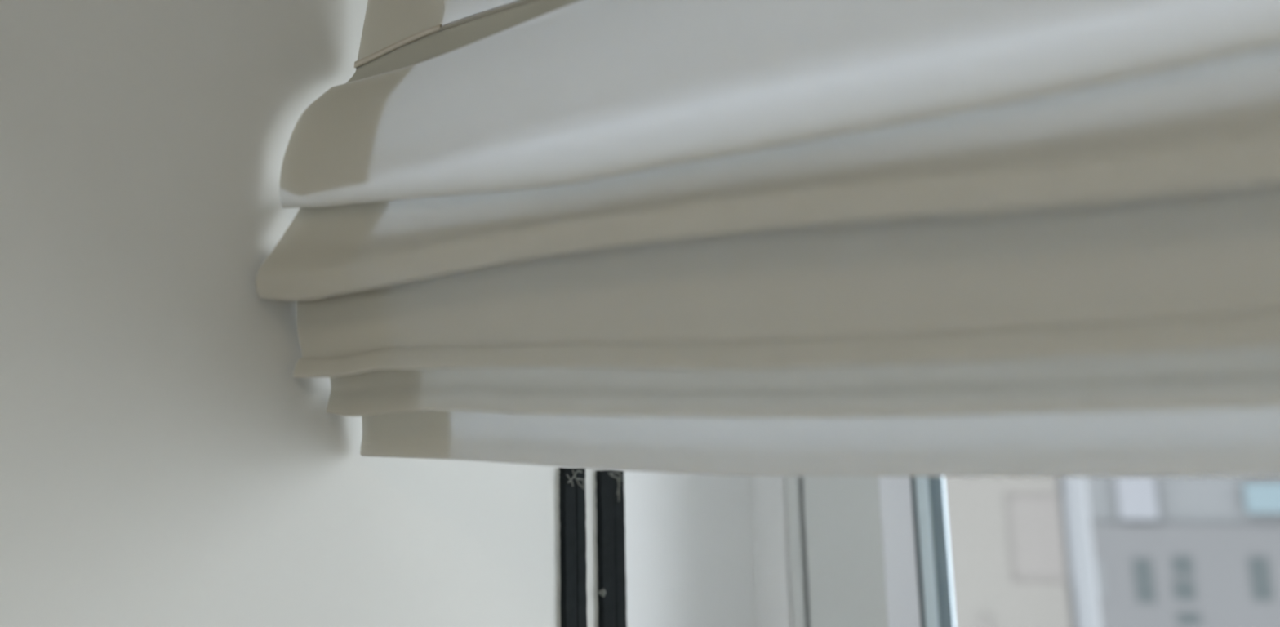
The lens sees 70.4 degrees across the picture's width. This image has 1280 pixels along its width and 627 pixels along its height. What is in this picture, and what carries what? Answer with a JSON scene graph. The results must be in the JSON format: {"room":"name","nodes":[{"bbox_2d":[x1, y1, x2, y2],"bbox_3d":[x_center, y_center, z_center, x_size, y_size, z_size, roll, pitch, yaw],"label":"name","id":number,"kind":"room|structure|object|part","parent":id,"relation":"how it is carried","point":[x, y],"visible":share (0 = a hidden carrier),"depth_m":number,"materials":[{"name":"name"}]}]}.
{"room":"living room","nodes":[
{"label":"living room","id":0,"kind":"room"},
{"bbox_2d":[0,0,607,626],"bbox_3d":[-0.836,0.562,-0.894,0.250,2.625,3.812,-6,-11,28],"label":"wall","id":1,"kind":"structure","parent":0,"point":[165,461],"depth_m":0.28,"materials":[{"name":"white paint"}]},
{"bbox_2d":[559,467,586,626],"bbox_3d":[-0.022,0.616,0.369,0.004,1.092,0.020,-6,-11,28],"label":"strip","id":2,"kind":"object","parent":1,"relation":"attached to","point":[572,504],"visible":1,"depth_m":0.45,"materials":[{"name":"black plastic"}]},
{"bbox_2d":[595,469,626,626],"bbox_3d":[-0.004,0.622,0.402,0.004,1.091,0.026,-6,-11,28],"label":"strip","id":3,"kind":"object","parent":1,"relation":"attached to","point":[610,488],"visible":0.97,"depth_m":0.48,"materials":[{"name":"black plastic"}]},
{"bbox_2d":[623,470,757,626],"bbox_3d":[0.042,0.386,0.548,0.006,1.625,0.232,-6,-11,28],"label":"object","id":4,"kind":"structure","parent":1,"relation":"attached to","point":[690,547],"depth_m":0.57,"materials":[{"name":"white paint"}]},
{"bbox_2d":[255,0,1279,476],"bbox_3d":[0.700,-0.291,-0.064,1.850,0.530,0.071,-6,-11,28],"label":"blind","id":5,"kind":"object","parent":1,"relation":"attached to","point":[735,237],"visible":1,"depth_m":0.23,"materials":[{"name":"fabric"}]},
{"bbox_3d":[0.703,-0.360,-0.042,1.850,0.356,0.010,-6,-11,28],"label":"panel","id":6,"kind":"part","parent":5,"relation":"part of","materials":[{"name":"fabric"}]},
{"bbox_3d":[0.712,-0.045,-0.093,1.850,0.034,0.007,-6,-11,28],"label":"panel","id":7,"kind":"part","parent":5,"relation":"part of","materials":[{"name":"fabric"}]},
{"bbox_3d":[1.476,0.615,-0.290,3.254,2.625,0.562,-6,-11,28],"label":"wall","id":8,"kind":"structure","parent":0,"visible":0},
{"bbox_2d":[751,475,955,626],"bbox_3d":[0.969,0.307,0.215,1.954,1.625,0.107,-6,-11,28],"label":"window","id":9,"kind":"structure","parent":8,"relation":"in","point":[829,551],"depth_m":0.66,"materials":[{"name":"white plastic"}]},
{"bbox_3d":[0.975,0.309,0.227,1.954,1.625,0.080,-6,-11,28],"label":"frame","id":10,"kind":"part","parent":9,"relation":"part of","materials":[{"name":"white plastic"}]},
{"bbox_3d":[0.616,0.350,0.416,1.069,1.511,0.080,-6,-11,28],"label":"sash","id":11,"kind":"part","parent":9,"relation":"part of","materials":[{"name":"white plastic"}]},
{"bbox_3d":[0.610,0.349,0.408,0.893,1.335,0.003,-6,-11,28],"label":"glass pane","id":12,"kind":"part","parent":9,"relation":"part of","materials":[{"name":"glass"}]},
{"label":"outside","id":13,"kind":"structure","parent":0,"visible":0},
{"bbox_2d":[1085,476,1279,626],"bbox_3d":[18.989,8.513,26.761,12.000,17.500,7.100,-6,-11,28],"label":"apartment building","id":14,"kind":"structure","parent":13,"point":[1168,551],"depth_m":25.21,"materials":[{"name":"grey concrete"}]},
{"bbox_3d":[14.227,5.180,25.976,0.978,1.416,0.300,-6,-11,28],"label":"loggia panel","id":15,"kind":"part","parent":14,"relation":"part of","materials":[{"name":"grey"}]},
{"bbox_3d":[17.063,4.967,24.469,1.248,0.800,0.300,-6,-11,28],"label":"loggia panel","id":16,"kind":"part","parent":14,"relation":"part of","materials":[{"name":"blue glass"}]},
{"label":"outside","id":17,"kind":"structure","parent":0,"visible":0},
{"bbox_2d":[944,476,1101,626],"bbox_3d":[2.221,6.628,6.337,2.756,19.000,3.020,-6,-11,28],"label":"neighbouring building","id":18,"kind":"structure","parent":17,"point":[1021,548],"depth_m":5.44,"materials":[{"name":"beige concrete"}]},
{"bbox_2d":[980,615,990,626],"bbox_3d":[2.080,1.877,5.459,0.049,0.108,0.030,-6,-11,28],"label":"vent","id":19,"kind":"object","parent":18,"relation":"attached to","point":[984,620],"depth_m":5.45,"materials":[{"name":"grey"}]},
{"bbox_3d":[2.385,1.345,5.465,0.296,0.517,0.110,-6,-11,28],"label":"recessed panel","id":20,"kind":"part","parent":18,"relation":"part of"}
]}

